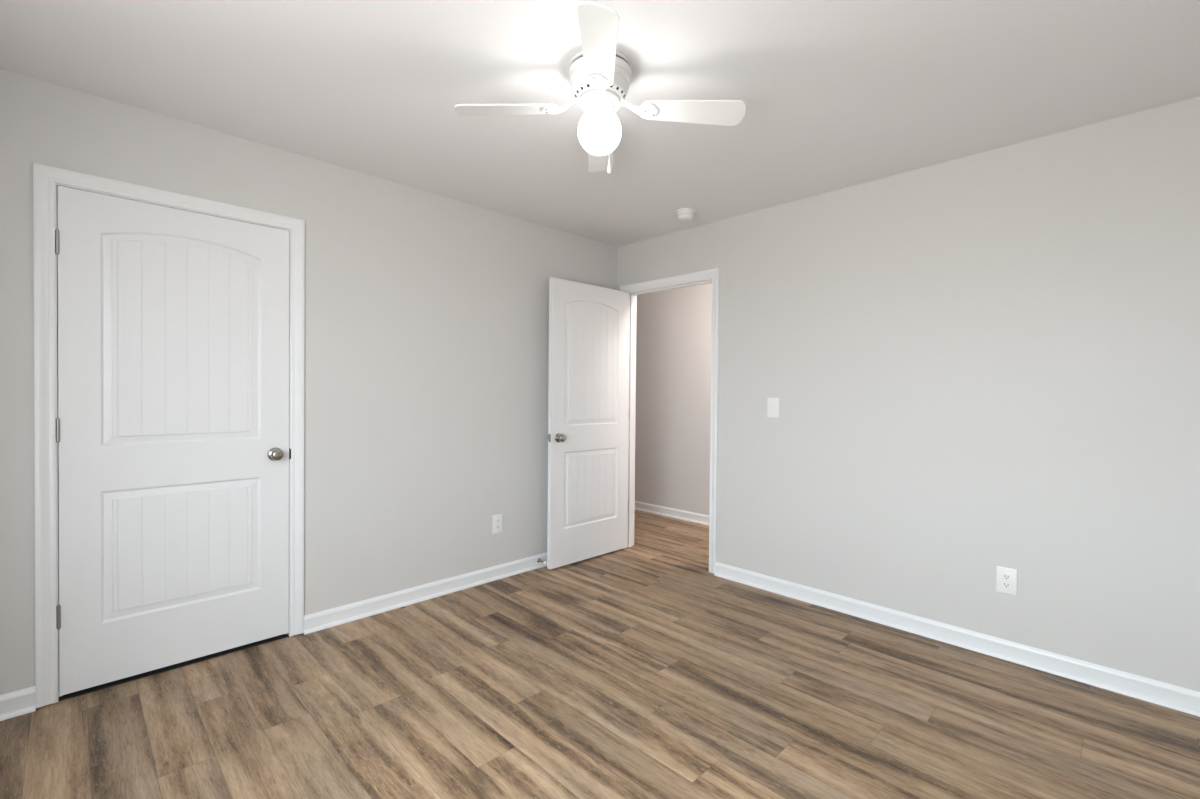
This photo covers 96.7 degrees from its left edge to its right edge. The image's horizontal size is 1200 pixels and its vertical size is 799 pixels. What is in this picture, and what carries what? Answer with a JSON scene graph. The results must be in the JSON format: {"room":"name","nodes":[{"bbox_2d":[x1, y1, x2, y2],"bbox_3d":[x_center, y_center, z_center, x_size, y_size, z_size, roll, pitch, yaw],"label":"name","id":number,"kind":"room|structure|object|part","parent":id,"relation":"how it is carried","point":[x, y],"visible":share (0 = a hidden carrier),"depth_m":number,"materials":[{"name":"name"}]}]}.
{"room":"empty bedroom","nodes":[
{"label":"empty bedroom","id":0,"kind":"room"},
{"bbox_2d":[0,68,617,705],"bbox_3d":[-1.527,-0.027,3.354,4.010,2.440,0.900,0,1,-45],"label":"wall","id":1,"kind":"structure","parent":0,"point":[426,314],"depth_m":2.96,"materials":[{"name":"paint"}]},
{"bbox_2d":[33,163,304,707],"bbox_3d":[-1.888,0.146,2.434,0.945,2.111,0.133,0,1,-45],"label":"door frame","id":2,"kind":"structure","parent":1,"relation":"attached to","point":[46,179],"depth_m":2.11,"materials":[{"name":"paint"}]},
{"bbox_2d":[55,186,288,695],"bbox_3d":[-1.848,0.169,2.389,0.822,2.024,0.095,0,1,-45],"label":"door","id":3,"kind":"structure","parent":1,"relation":"in","point":[172,422],"depth_m":2.35,"materials":[{"name":"paint"}]},
{"bbox_3d":[-1.589,0.271,2.623,0.066,0.066,0.060,0,1,-45],"label":"knob","id":4,"kind":"part","parent":3,"relation":"part of","materials":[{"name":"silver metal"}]},
{"bbox_2d":[0,552,546,720],"bbox_3d":[-1.211,1.156,3.040,3.780,0.088,0.026,0,1,-45],"label":"baseboard","id":5,"kind":"structure","parent":1,"relation":"attached to","point":[20,702],"depth_m":3.04,"materials":[{"name":"paint"}]},
{"bbox_2d":[537,558,546,564],"bbox_3d":[-0.406,1.148,3.776,0.029,0.029,0.088,0,1,-45],"label":"door stop","id":6,"kind":"object","parent":5,"relation":"attached to","point":[538,559],"visible":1,"depth_m":3.77,"materials":[{"name":"grey metal"}]},
{"bbox_2d":[492,514,502,533],"bbox_3d":[-0.684,0.830,3.568,0.080,0.124,0.008,0,1,-45],"label":"outlet","id":7,"kind":"object","parent":1,"relation":"attached to","point":[497,520],"visible":1,"depth_m":3.56,"materials":[{"name":"white plastic"}]},
{"bbox_2d":[0,510,1199,798],"bbox_3d":[-0.066,1.245,2.692,5.147,0.060,5.335,0,1,-45],"label":"floor","id":8,"kind":"structure","parent":0,"point":[638,671],"depth_m":2.07,"materials":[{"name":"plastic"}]},
{"bbox_2d":[0,0,1199,246],"bbox_3d":[-0.044,-1.275,2.660,5.147,0.100,5.335,0,1,-45],"label":"ceiling","id":9,"kind":"structure","parent":0,"point":[836,94],"depth_m":2.03,"materials":[{"name":"paint"}]},
{"bbox_2d":[454,2,745,173],"bbox_3d":[-0.001,-1.008,1.962,0.804,0.415,0.804,0,1,-44],"label":"ceiling fan","id":10,"kind":"object","parent":9,"relation":"hanging from","point":[599,75],"visible":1,"depth_m":1.92,"materials":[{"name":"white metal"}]},
{"bbox_3d":[-0.342,-1.067,1.964,0.383,0.006,0.120,-1,11,1],"label":"blade","id":11,"kind":"part","parent":10,"relation":"part of","materials":[{"name":"white wood"}]},
{"bbox_3d":[-0.004,-1.063,1.620,0.120,0.006,0.383,15,2,0],"label":"blade","id":12,"kind":"part","parent":10,"relation":"part of","materials":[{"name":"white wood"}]},
{"bbox_3d":[0.003,-1.069,2.303,0.120,0.006,0.383,-13,-1,0],"label":"blade","id":13,"kind":"part","parent":10,"relation":"part of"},
{"bbox_3d":[0.029,-0.957,1.903,0.003,0.217,0.027,0,1,-28],"label":"pull chain","id":14,"kind":"part","parent":10,"relation":"part of","materials":[{"name":"white metal"}]},
{"bbox_3d":[0.341,-1.056,1.958,0.383,0.006,0.120,3,-13,0],"label":"blade","id":15,"kind":"part","parent":10,"relation":"part of","materials":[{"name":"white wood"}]},
{"bbox_2d":[675,208,695,221],"bbox_3d":[0.560,-1.200,3.489,0.134,0.059,0.134,0,1,-45],"label":"smoke detector","id":16,"kind":"object","parent":9,"relation":"attached to","point":[683,214],"visible":1,"depth_m":3.45,"materials":[{"name":"white plastic"}]},
{"bbox_3d":[0.560,-1.224,3.488,0.134,0.013,0.134,0,1,-45],"label":"plate","id":17,"kind":"part","parent":16,"relation":"part of","materials":[{"name":"white plastic"}]},
{"bbox_2d":[617,96,1199,691],"bbox_3d":[1.288,-0.011,4.088,1.252,2.440,5.220,0,1,-45],"label":"wall","id":18,"kind":"structure","parent":0,"point":[975,364],"depth_m":2.65,"materials":[{"name":"paint"}]},
{"bbox_2d":[547,277,629,568],"bbox_3d":[-0.067,0.168,3.996,0.810,2.031,0.155,0,1,-44],"label":"door","id":19,"kind":"structure","parent":18,"relation":"in","point":[588,386],"depth_m":3.95,"materials":[{"name":"paint"}]},
{"bbox_3d":[-0.272,0.269,3.731,0.066,0.066,0.060,0,1,-44],"label":"knob","id":20,"kind":"part","parent":19,"relation":"part of","materials":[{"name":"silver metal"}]},
{"bbox_2d":[620,268,719,573],"bbox_3d":[0.529,0.147,4.046,0.151,2.111,0.924,0,1,-45],"label":"door frame","id":21,"kind":"structure","parent":18,"relation":"attached to","point":[712,276],"depth_m":3.83,"materials":[{"name":"paint"}]},
{"bbox_2d":[635,501,708,524],"bbox_3d":[1.177,1.154,4.932,0.026,0.088,3.700,0,1,-45],"label":"baseboard","id":22,"kind":"structure","parent":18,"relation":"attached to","point":[641,506],"depth_m":5.37,"materials":[{"name":"paint"}]},
{"bbox_2d":[767,398,778,417],"bbox_3d":[1.093,0.052,3.380,0.021,0.124,0.080,0,1,-45],"label":"light switch","id":23,"kind":"object","parent":18,"relation":"attached to","point":[772,403],"visible":1,"depth_m":3.38,"materials":[{"name":"white plastic"}]},
{"bbox_2d":[714,562,1199,716],"bbox_3d":[1.728,1.186,2.740,0.026,0.088,2.650,0,1,-45],"label":"baseboard","id":24,"kind":"structure","parent":18,"relation":"attached to","point":[1164,694],"depth_m":2.58,"materials":[{"name":"paint"}]},
{"bbox_2d":[996,566,1016,595],"bbox_3d":[1.936,0.863,2.542,0.008,0.124,0.080,0,1,-45],"label":"outlet","id":25,"kind":"object","parent":18,"relation":"attached to","point":[1006,578],"visible":1,"depth_m":2.54,"materials":[{"name":"white plastic"}]},
{"bbox_2d":[1002,582,1009,587],"bbox_3d":[1.934,0.882,2.541,0.004,0.028,0.030,0,1,-45],"label":"receptacle","id":26,"kind":"object","parent":25,"relation":"attached to","point":[1004,584],"depth_m":2.54,"materials":[{"name":"white plastic"}]},
{"bbox_2d":[1003,574,1010,579],"bbox_3d":[1.935,0.843,2.541,0.004,0.028,0.030,0,1,-45],"label":"receptacle","id":27,"kind":"object","parent":25,"relation":"attached to","point":[1005,576],"depth_m":2.54,"materials":[{"name":"white plastic"}]}
]}

